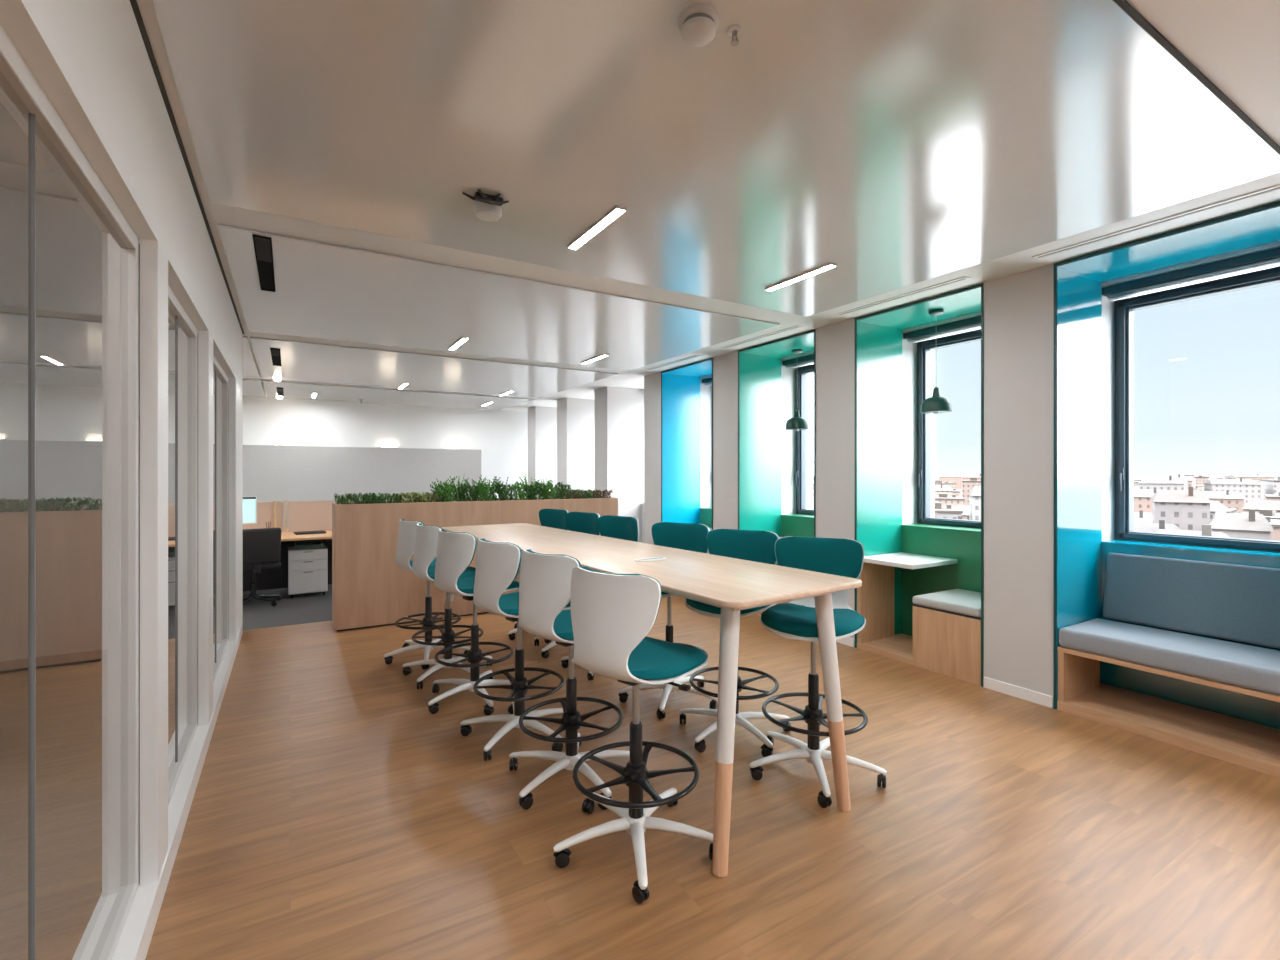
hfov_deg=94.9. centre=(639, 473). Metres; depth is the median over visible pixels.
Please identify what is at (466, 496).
bushy plant
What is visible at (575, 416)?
pillar
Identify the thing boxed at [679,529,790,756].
chair
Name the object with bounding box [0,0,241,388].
wall
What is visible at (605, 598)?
backrest
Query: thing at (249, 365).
ceiling panel
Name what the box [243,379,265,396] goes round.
ceiling panel
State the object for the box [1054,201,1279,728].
niche
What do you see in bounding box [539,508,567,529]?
cushion
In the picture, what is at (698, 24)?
smoke detector
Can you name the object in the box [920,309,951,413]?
pendant lamp
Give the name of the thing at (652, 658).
seat cushion
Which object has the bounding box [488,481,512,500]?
bushy plant
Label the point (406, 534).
chair
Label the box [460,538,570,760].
chair
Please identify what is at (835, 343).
pillar
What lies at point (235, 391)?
wall pier
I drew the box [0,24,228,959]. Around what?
window frame
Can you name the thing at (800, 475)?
window
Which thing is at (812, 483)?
building
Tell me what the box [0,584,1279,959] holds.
floor
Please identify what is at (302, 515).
screen
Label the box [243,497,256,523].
monitor
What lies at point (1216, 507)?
building
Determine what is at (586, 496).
plant
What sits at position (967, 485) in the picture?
building
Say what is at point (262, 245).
ceiling slot
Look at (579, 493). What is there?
plant
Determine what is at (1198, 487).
building
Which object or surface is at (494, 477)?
fern
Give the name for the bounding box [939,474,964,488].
building
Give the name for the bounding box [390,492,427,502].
plant
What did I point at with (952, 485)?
building
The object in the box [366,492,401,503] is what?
plant
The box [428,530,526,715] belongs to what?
chair
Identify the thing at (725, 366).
pillar
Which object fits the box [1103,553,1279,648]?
cushion
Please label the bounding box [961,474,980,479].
building
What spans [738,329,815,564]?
niche
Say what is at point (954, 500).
building
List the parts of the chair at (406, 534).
arm, arm, arm, gas rod, arm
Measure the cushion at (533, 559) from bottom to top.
0.260 m
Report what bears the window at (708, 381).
in the wall
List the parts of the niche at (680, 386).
panel, panel, panel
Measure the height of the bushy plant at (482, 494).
0.247 m
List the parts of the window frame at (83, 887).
pane, pane, pane, pane, pane, pane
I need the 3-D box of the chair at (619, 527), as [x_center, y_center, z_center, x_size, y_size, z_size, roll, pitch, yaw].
[-0.242,0.915,4.574,0.640,1.159,0.636,0,0,44]
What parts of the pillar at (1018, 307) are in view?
baseboard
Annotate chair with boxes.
[243,528,280,606]
[384,519,469,669]
[402,523,491,689]
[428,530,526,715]
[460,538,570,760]
[508,508,568,643]
[509,549,629,809]
[534,511,600,658]
[553,566,712,903]
[561,515,638,680]
[618,522,717,718]
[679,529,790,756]
[749,536,886,807]
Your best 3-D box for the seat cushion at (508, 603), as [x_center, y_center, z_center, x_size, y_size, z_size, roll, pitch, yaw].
[-0.653,0.755,3.401,0.439,0.071,0.480,0,0,-43]
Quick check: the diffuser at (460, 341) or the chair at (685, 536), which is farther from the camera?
the diffuser at (460, 341)
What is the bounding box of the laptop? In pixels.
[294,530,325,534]
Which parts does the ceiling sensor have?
arm, arm, arm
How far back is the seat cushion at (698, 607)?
3.18 m
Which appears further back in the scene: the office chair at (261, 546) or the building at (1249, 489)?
the building at (1249, 489)
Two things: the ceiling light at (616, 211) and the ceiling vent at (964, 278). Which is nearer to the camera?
the ceiling light at (616, 211)
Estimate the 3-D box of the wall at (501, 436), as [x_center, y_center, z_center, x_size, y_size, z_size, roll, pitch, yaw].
[-6.255,0.075,10.591,10.500,2.850,0.200,0,0,-31]
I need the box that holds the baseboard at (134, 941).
[112,624,241,959]
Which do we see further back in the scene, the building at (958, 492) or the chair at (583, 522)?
the building at (958, 492)
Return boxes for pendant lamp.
[786,349,808,430]
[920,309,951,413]
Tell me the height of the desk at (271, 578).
0.740 m
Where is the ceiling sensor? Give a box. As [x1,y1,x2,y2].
[462,189,508,221]
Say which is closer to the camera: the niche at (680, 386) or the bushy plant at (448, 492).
the bushy plant at (448, 492)
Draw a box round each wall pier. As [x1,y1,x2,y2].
[138,238,167,886]
[197,330,212,726]
[228,378,241,641]
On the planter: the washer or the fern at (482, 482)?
the fern at (482, 482)
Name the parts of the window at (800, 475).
handle, frame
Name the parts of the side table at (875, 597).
panel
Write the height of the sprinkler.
0.040 m
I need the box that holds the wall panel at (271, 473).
[243,445,480,528]
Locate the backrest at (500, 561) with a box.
[481,538,521,581]
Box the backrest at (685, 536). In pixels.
[651,522,707,552]
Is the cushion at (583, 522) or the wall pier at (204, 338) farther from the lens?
the cushion at (583, 522)
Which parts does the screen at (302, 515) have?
panel, post, post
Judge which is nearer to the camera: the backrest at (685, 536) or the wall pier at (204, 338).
the wall pier at (204, 338)
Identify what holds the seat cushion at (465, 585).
on the chair at (455, 550)
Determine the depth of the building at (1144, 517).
198.34 m
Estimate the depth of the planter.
5.82 m
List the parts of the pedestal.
drawer, drawer, drawer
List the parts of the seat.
lid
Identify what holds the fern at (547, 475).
on the planter
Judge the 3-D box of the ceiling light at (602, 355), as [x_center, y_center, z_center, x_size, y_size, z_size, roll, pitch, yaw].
[-0.529,-1.326,6.786,0.060,0.016,0.600,0,0,-31]
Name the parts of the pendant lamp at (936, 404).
lamp shade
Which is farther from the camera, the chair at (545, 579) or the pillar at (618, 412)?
the pillar at (618, 412)
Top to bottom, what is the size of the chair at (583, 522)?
1.166 m
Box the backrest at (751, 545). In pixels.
[707,529,777,564]
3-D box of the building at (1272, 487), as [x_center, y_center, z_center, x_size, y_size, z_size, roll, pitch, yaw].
[409.611,14.697,371.064,19.008,25.607,69.122,0,0,42]
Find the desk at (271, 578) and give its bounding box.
[243,529,331,591]
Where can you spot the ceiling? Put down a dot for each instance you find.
(1235, 44)
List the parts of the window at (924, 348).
handle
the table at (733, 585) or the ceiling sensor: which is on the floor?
the table at (733, 585)
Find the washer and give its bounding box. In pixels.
[273,444,293,445]
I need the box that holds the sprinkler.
[727,25,741,46]
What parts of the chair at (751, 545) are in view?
arm, arm, arm, arm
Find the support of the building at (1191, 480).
on the ground
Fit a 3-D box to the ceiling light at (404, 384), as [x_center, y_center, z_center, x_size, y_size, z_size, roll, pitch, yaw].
[-3.562,-1.326,8.820,0.060,0.016,0.600,0,0,-31]
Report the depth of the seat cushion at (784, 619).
2.79 m
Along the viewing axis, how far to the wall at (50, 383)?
4.78 m
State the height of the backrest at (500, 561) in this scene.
0.260 m
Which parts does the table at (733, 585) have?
leg, leg, leg, leg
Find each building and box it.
[812,483,813,497]
[935,481,956,488]
[935,484,952,495]
[935,493,964,505]
[935,502,962,518]
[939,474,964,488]
[952,489,961,495]
[957,505,968,519]
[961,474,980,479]
[962,477,980,504]
[968,486,980,520]
[1134,487,1162,512]
[1134,510,1151,522]
[1134,520,1181,531]
[1139,476,1187,489]
[1150,487,1211,530]
[1154,474,1195,489]
[1155,524,1229,537]
[1185,475,1209,484]
[1196,485,1203,490]
[1202,490,1244,512]
[1204,478,1261,506]
[1209,509,1273,539]
[1210,501,1226,522]
[1225,474,1274,481]
[1226,508,1236,512]
[1241,512,1279,540]
[1242,500,1279,513]
[1256,509,1279,519]
[1260,477,1279,500]
[1264,492,1279,500]
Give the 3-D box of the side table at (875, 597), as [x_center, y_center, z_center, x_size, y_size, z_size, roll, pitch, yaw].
[2.264,1.107,4.989,0.611,0.785,0.529,0,0,-31]
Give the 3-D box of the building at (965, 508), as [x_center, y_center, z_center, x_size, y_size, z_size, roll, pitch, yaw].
[133.464,19.553,235.310,13.327,15.894,35.031,0,0,35]
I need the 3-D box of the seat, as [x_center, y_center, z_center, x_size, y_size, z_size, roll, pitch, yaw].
[2.530,1.228,4.535,0.610,0.545,0.535,0,0,-31]
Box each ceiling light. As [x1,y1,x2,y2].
[398,382,407,388]
[448,337,468,349]
[499,390,513,395]
[567,205,626,249]
[581,354,608,363]
[765,262,836,291]
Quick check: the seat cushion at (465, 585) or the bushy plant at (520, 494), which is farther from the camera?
the bushy plant at (520, 494)
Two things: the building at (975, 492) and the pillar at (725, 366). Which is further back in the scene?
the building at (975, 492)
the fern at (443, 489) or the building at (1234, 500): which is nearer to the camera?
the fern at (443, 489)
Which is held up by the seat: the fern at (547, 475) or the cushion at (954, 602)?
the cushion at (954, 602)
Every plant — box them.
[334,492,377,503]
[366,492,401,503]
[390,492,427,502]
[412,491,448,502]
[432,482,457,501]
[453,483,475,501]
[471,483,495,500]
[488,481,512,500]
[508,481,530,499]
[524,481,545,499]
[538,480,560,499]
[552,482,571,498]
[555,489,584,498]
[569,489,598,498]
[584,488,612,497]
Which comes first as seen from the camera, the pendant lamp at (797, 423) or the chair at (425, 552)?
the chair at (425, 552)
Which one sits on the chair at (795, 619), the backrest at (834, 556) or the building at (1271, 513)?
the backrest at (834, 556)
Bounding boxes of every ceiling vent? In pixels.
[646,355,700,370]
[720,325,802,348]
[834,276,970,315]
[1032,184,1279,259]
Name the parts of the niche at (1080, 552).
panel, panel, sill, panel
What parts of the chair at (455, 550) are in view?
arm, arm, gas rod, arm, arm, arm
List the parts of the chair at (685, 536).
arm, arm, gas rod, arm, arm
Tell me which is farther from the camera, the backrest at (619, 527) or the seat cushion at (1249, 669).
the backrest at (619, 527)
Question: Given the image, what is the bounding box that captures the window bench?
[1057,553,1279,777]
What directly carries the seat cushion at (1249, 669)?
on the window bench
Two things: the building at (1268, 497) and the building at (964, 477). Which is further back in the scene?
the building at (964, 477)
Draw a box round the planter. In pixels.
[332,497,617,631]
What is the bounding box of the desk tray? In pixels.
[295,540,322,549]
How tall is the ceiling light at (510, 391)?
0.016 m
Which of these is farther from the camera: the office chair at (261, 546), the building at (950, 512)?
the building at (950, 512)
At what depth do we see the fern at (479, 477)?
6.58 m
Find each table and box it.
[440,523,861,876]
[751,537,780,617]
[857,552,957,664]
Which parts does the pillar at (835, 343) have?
baseboard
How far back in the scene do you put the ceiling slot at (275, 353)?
6.65 m
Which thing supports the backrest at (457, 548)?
on the chair at (455, 550)
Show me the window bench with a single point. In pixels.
(1241, 603)
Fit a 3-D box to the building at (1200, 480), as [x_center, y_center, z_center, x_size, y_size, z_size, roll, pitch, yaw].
[628.016,14.399,668.100,29.042,26.201,90.890,0,0,44]
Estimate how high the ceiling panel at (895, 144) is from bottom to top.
0.012 m
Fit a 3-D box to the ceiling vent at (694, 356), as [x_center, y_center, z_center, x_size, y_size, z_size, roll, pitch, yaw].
[0.383,-1.347,7.150,0.070,0.006,1.120,0,0,-31]
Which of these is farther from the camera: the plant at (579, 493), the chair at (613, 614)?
the plant at (579, 493)
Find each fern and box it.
[430,476,458,495]
[442,474,468,501]
[464,475,485,500]
[473,477,500,500]
[489,477,515,499]
[519,474,539,495]
[534,475,553,499]
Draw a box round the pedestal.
[288,545,327,597]
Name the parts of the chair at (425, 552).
arm, arm, gas rod, arm, arm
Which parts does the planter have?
panel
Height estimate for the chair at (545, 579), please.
1.131 m
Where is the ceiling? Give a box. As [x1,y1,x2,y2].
[0,0,1279,411]
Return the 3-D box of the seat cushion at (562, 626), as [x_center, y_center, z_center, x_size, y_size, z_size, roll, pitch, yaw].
[-0.301,0.755,2.926,0.439,0.071,0.480,0,0,-45]
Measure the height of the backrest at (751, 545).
0.260 m
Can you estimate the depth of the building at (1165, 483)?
302.00 m
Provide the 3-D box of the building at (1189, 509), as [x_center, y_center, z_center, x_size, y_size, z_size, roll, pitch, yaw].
[145.814,15.424,158.811,11.413,24.151,22.388,0,0,40]
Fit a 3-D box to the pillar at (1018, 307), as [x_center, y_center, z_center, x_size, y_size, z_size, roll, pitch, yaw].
[3.020,0.075,4.236,1.154,2.850,0.445,0,0,-31]
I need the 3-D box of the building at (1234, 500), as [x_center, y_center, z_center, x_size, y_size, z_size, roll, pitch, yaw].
[298.449,17.735,302.914,16.179,19.530,50.677,0,0,42]
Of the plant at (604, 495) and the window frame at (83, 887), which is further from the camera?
the plant at (604, 495)
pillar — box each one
[528,406,556,496]
[557,398,593,490]
[594,386,643,542]
[644,371,711,544]
[713,350,811,528]
[816,318,934,646]
[984,263,1128,707]
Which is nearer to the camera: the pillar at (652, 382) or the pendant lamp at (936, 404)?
the pendant lamp at (936, 404)
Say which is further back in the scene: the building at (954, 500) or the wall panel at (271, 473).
the building at (954, 500)
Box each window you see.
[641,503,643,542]
[702,377,711,385]
[783,354,813,514]
[903,316,980,528]
[1102,247,1279,551]
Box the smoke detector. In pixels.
[678,4,718,46]
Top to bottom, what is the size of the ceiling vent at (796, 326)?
0.006 m
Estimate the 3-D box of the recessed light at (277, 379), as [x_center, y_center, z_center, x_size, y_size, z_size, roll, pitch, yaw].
[-5.019,-1.306,8.126,0.120,0.054,0.120,0,0,-31]
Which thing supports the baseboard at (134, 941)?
attached to the wall at (50, 383)
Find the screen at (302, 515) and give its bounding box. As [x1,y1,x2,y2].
[243,499,406,531]
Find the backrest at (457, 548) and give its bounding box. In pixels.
[441,530,476,565]
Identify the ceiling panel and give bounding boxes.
[152,0,1279,316]
[218,224,778,370]
[243,336,259,377]
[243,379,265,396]
[250,337,616,397]
[263,380,533,409]
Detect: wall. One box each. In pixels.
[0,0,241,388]
[0,305,242,660]
[243,396,527,498]
[782,241,1279,363]
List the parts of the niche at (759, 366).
panel, panel, sill, panel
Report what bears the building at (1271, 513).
on the ground
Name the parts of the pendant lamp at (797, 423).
lamp shade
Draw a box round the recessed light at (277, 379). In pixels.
[272,377,281,381]
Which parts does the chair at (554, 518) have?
arm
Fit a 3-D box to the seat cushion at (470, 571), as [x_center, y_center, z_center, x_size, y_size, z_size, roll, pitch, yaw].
[-1.393,0.755,4.419,0.439,0.071,0.480,0,0,-41]
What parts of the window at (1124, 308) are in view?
handle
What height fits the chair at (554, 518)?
1.166 m
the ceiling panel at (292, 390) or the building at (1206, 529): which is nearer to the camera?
the ceiling panel at (292, 390)
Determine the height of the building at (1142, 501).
21.701 m
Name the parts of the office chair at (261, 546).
arm, seat, backrest, arm, arm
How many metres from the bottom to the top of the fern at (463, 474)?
0.334 m
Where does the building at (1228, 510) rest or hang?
on the ground
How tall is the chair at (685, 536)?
1.159 m
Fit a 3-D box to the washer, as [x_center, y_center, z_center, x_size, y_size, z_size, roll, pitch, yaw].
[-6.311,-0.513,10.392,0.320,0.022,0.065,0,0,-31]
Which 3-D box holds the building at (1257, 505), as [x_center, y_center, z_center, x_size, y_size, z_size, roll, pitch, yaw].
[251.034,18.543,232.128,34.701,17.914,14.694,0,0,-38]
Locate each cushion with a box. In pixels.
[409,558,435,568]
[427,566,475,579]
[457,576,518,593]
[499,592,570,614]
[526,549,580,566]
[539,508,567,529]
[553,609,573,639]
[566,512,598,534]
[628,636,705,678]
[686,598,771,613]
[761,603,864,636]
[913,589,980,616]
[1059,618,1279,694]
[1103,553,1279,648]
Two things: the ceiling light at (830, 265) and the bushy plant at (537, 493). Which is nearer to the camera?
the ceiling light at (830, 265)
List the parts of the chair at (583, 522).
arm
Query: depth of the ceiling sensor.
2.85 m
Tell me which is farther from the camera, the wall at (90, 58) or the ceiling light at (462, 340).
the ceiling light at (462, 340)
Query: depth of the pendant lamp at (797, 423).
6.00 m
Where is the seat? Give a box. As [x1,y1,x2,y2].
[913,589,980,685]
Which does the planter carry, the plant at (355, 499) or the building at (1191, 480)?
the plant at (355, 499)
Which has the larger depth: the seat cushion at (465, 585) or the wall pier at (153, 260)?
the seat cushion at (465, 585)
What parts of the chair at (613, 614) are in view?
arm, arm, gas rod, arm, arm, arm, height lever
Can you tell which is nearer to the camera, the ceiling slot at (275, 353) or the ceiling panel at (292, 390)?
the ceiling slot at (275, 353)
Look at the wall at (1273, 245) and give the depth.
3.86 m
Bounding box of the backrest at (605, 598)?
[580,567,661,624]
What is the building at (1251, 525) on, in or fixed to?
on the ground
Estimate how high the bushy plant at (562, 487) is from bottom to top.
0.245 m
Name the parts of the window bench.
panel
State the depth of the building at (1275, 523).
136.49 m
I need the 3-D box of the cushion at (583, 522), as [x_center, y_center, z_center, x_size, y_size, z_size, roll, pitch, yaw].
[-0.475,0.464,5.155,0.105,0.260,0.442,0,0,-45]
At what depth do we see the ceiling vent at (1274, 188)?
3.11 m
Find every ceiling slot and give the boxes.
[252,234,275,291]
[270,348,280,365]
[276,387,283,396]
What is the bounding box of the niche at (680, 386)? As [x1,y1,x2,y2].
[661,358,712,529]
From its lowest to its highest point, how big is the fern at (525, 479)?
0.338 m
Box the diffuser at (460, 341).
[450,339,466,349]
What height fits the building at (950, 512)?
18.486 m
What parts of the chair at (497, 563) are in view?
arm, arm, gas rod, arm, arm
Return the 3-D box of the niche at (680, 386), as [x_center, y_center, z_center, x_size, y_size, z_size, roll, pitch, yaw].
[0.933,0.077,7.474,0.873,2.845,1.095,0,0,-31]
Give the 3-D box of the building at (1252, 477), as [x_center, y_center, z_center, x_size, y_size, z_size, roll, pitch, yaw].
[856.316,13.805,826.921,35.777,27.389,139.125,0,0,40]
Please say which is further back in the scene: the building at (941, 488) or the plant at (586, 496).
the building at (941, 488)
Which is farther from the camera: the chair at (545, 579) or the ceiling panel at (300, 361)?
the ceiling panel at (300, 361)
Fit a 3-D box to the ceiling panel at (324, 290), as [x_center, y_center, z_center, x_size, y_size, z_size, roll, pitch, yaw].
[-1.207,-1.340,5.369,4.095,0.012,2.700,0,0,-31]
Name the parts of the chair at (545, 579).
arm, arm, gas rod, arm, arm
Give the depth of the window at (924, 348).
5.45 m
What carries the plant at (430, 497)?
on the planter
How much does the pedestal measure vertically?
0.580 m
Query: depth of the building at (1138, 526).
126.24 m
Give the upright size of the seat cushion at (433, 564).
0.071 m
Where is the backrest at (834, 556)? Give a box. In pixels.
[775,536,862,577]
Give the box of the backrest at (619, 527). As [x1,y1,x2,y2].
[598,515,637,541]
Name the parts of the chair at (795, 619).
arm, arm, gas rod, arm, arm, arm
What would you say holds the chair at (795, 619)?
on the floor
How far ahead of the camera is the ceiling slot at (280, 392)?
9.50 m
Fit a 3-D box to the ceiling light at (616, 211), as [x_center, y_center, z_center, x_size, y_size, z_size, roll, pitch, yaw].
[-0.245,-1.326,3.184,0.060,0.016,0.600,0,0,-31]
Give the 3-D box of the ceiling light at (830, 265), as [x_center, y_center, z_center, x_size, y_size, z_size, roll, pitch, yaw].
[1.074,-1.326,3.970,0.060,0.016,0.600,0,0,-31]
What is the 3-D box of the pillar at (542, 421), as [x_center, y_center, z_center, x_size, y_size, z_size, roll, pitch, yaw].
[-1.711,0.075,12.173,1.154,2.850,0.445,0,0,-31]
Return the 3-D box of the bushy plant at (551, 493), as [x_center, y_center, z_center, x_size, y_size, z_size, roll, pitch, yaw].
[-1.055,0.204,6.809,0.275,0.264,0.274,0,0,-31]
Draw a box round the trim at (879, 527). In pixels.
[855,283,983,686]
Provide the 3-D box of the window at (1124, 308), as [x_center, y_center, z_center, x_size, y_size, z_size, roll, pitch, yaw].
[3.618,-0.407,3.696,0.300,1.775,1.095,0,0,-31]

